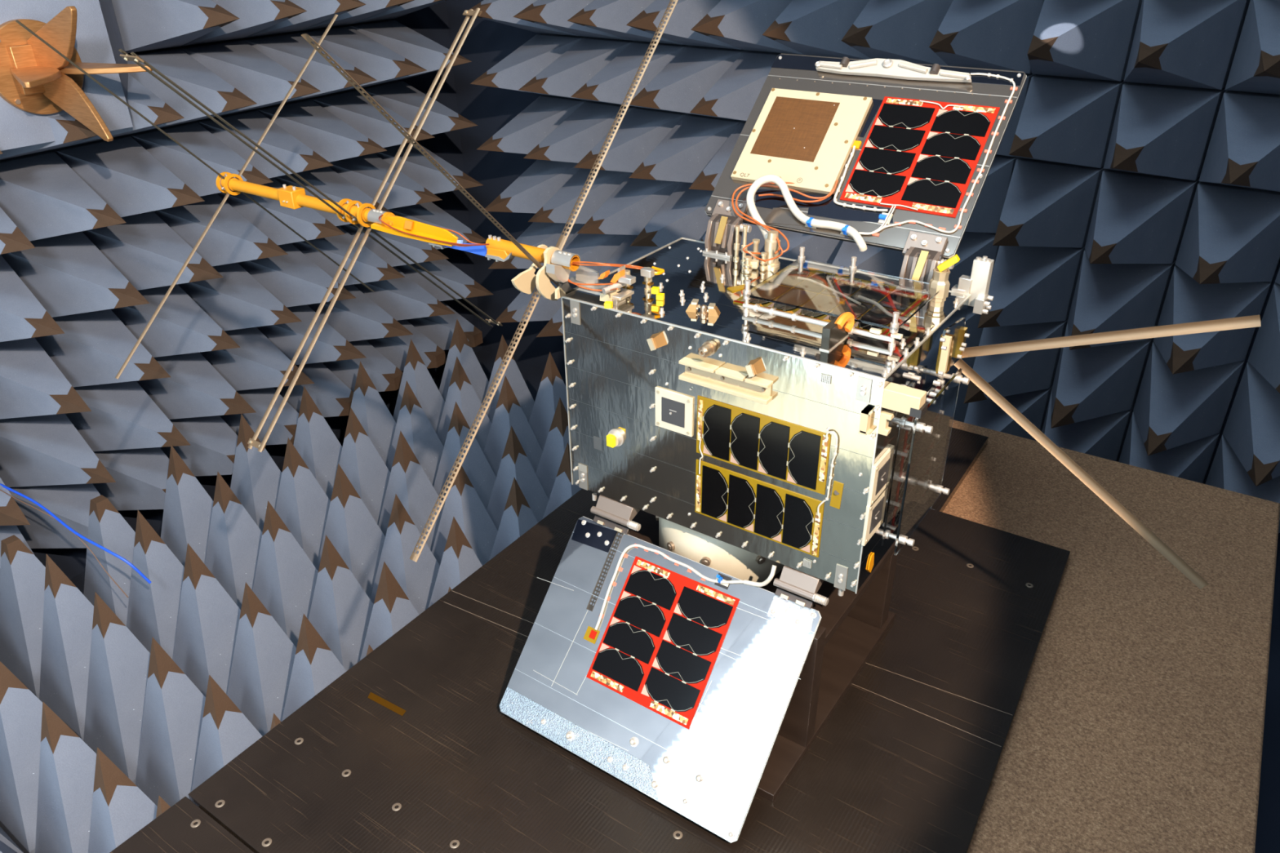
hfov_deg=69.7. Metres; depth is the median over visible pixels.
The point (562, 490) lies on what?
pyramid
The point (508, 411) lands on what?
shock absorber
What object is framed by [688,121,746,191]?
shock absorber
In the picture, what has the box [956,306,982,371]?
pyramid
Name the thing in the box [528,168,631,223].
pyramid
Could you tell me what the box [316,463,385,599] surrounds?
pyramid
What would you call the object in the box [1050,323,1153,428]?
pyramid
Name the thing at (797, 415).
satellite
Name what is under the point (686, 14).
shock absorber
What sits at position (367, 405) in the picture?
shock absorber
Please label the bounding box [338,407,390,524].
pyramid
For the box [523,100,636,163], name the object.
pyramid
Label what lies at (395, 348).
shock absorber
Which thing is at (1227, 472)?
pyramid
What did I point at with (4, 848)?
shock absorber
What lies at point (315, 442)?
shock absorber
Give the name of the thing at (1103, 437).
pyramid
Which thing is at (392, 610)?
shock absorber
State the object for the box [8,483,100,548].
pyramid
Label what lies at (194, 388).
shock absorber
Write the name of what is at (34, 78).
antenna
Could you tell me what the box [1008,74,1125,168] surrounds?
pyramid
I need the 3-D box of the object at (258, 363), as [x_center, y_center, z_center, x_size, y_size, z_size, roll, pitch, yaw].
[-1.258,-0.200,3.058,0.510,0.208,0.218,16,33,27]
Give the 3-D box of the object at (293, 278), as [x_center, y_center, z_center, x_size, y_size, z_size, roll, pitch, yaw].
[-1.144,-0.482,3.121,0.510,0.208,0.218,16,33,27]
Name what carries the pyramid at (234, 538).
on the floor
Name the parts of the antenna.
ridge blade, hub plate, ridge blade, ridge blade, ridge blade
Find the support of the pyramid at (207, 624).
on the floor
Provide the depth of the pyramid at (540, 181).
3.44 m
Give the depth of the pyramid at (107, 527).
2.53 m
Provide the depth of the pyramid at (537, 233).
3.55 m
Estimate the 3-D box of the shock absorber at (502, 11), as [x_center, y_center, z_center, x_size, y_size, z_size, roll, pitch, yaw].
[-0.418,-1.442,3.161,0.218,0.210,0.510,20,35,32]
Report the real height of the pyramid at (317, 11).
0.208 m
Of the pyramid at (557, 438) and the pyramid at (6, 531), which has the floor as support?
the pyramid at (557, 438)
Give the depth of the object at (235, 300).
2.91 m
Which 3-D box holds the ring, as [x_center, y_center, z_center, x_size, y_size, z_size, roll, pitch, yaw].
[0.123,0.139,1.338,0.192,0.098,0.195,18,34,30]
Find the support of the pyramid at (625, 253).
attached to the wall at (487, 42)
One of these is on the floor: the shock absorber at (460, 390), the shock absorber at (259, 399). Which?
the shock absorber at (460, 390)
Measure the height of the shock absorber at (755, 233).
0.210 m
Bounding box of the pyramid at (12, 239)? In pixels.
[0,207,35,254]
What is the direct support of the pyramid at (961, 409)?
attached to the wall at (487, 42)
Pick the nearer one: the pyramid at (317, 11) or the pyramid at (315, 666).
the pyramid at (315, 666)
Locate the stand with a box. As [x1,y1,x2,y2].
[616,510,897,801]
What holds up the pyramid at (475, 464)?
on the floor
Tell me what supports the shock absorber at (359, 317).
on the shock absorber at (384, 375)
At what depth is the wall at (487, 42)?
3.89 m
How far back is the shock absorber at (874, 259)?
2.71 m
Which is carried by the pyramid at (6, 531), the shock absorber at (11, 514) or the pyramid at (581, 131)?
the shock absorber at (11, 514)
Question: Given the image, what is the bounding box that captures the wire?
[0,488,128,597]
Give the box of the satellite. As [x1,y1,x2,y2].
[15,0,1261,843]
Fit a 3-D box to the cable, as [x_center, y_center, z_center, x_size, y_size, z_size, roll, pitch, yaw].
[-1.637,0.203,2.388,1.009,0.165,0.042,14,33,25]
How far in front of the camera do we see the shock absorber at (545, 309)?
3.62 m
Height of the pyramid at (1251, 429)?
0.210 m
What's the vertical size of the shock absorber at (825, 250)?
0.210 m
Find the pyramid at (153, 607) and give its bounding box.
[126,510,184,659]
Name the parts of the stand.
plate, plate, plate, plate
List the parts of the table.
tape strip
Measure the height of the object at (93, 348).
0.208 m
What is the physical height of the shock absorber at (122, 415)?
0.208 m
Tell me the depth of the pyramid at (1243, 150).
2.04 m
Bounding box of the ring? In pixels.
[655,515,784,582]
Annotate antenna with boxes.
[0,5,152,142]
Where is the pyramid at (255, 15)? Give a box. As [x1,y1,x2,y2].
[181,0,306,46]
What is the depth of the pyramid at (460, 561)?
2.37 m
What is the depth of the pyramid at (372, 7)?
3.01 m
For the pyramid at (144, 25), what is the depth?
2.50 m
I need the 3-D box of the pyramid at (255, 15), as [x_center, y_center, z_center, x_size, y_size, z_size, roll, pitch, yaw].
[-1.153,-1.230,2.701,0.510,0.208,0.218,16,33,27]
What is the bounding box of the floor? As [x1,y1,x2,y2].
[70,349,1279,852]
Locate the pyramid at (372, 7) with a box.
[299,0,413,31]
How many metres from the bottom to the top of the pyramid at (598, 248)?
0.210 m
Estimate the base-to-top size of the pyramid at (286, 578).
0.510 m
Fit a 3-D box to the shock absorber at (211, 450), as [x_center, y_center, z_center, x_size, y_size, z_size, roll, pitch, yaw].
[-1.418,0.069,3.020,0.404,0.208,0.218,16,33,27]
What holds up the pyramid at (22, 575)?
on the floor
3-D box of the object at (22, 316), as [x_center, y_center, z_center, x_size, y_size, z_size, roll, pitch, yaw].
[-1.613,-0.288,2.347,0.510,0.208,0.218,16,33,27]
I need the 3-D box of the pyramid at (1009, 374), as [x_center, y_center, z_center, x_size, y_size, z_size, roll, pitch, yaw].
[1.016,-0.161,2.619,0.218,0.210,0.510,20,35,32]
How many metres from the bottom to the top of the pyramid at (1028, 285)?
0.210 m
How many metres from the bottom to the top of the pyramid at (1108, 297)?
0.210 m
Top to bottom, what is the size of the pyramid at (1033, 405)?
0.210 m
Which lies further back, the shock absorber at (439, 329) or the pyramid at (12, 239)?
the shock absorber at (439, 329)
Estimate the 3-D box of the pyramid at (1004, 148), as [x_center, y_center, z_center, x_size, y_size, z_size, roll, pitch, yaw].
[0.831,-0.794,2.421,0.218,0.210,0.510,20,35,32]
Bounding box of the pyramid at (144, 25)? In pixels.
[111,0,239,53]
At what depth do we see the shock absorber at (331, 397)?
3.28 m
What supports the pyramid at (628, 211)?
attached to the wall at (487, 42)
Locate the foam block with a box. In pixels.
[0,0,133,151]
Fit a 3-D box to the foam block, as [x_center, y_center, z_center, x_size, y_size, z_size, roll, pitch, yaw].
[-1.704,-0.830,1.975,0.270,0.500,1.325,18,34,30]
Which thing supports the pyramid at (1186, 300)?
attached to the wall at (487, 42)
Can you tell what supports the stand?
on the table
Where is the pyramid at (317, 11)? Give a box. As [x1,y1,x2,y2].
[244,0,366,38]
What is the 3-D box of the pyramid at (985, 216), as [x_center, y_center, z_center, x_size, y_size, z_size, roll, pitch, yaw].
[0.833,-0.605,2.527,0.218,0.210,0.510,20,35,32]
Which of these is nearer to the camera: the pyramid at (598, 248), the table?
the table
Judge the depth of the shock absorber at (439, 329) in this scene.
3.78 m
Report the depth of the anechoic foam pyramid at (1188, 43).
2.07 m
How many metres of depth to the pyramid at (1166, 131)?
2.18 m
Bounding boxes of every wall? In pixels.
[31,0,482,579]
[446,0,1279,630]
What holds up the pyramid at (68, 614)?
on the floor
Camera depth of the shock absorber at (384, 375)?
3.45 m
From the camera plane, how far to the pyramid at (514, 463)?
2.83 m
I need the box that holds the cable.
[0,483,151,583]
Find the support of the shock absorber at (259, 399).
attached to the wall at (431, 22)
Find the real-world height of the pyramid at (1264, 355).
0.210 m
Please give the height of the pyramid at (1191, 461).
0.210 m
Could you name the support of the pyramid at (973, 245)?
attached to the wall at (487, 42)
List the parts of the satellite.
lug plate, lug plate, fan plate, fan plate, fan plate, corner plate, corner plate, upright plate, upright plate, channel rail, post, edge trim, panel, glass rod, post, corner plate, post, corner plate, panel, glass rod, post, guard post, guard post, guard post, guard post, bracket arm, mount plate, whip blade, whip blade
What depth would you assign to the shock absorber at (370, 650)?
1.88 m
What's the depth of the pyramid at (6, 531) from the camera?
2.50 m
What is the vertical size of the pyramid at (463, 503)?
0.510 m
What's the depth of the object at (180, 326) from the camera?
2.74 m
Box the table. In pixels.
[109,419,1279,852]
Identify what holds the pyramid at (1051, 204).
attached to the wall at (487, 42)
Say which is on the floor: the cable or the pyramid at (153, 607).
the pyramid at (153, 607)
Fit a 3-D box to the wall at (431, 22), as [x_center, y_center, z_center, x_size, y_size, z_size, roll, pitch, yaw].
[-1.887,-1.410,1.899,0.080,4.400,5.400,16,33,27]
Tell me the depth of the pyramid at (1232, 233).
2.16 m
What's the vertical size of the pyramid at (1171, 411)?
0.210 m
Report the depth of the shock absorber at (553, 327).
3.45 m
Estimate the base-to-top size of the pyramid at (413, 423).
0.510 m
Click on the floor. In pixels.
(1268, 828)
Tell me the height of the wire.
0.187 m
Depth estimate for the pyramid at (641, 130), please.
3.10 m
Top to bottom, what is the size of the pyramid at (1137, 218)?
0.210 m
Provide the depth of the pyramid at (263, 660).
2.19 m

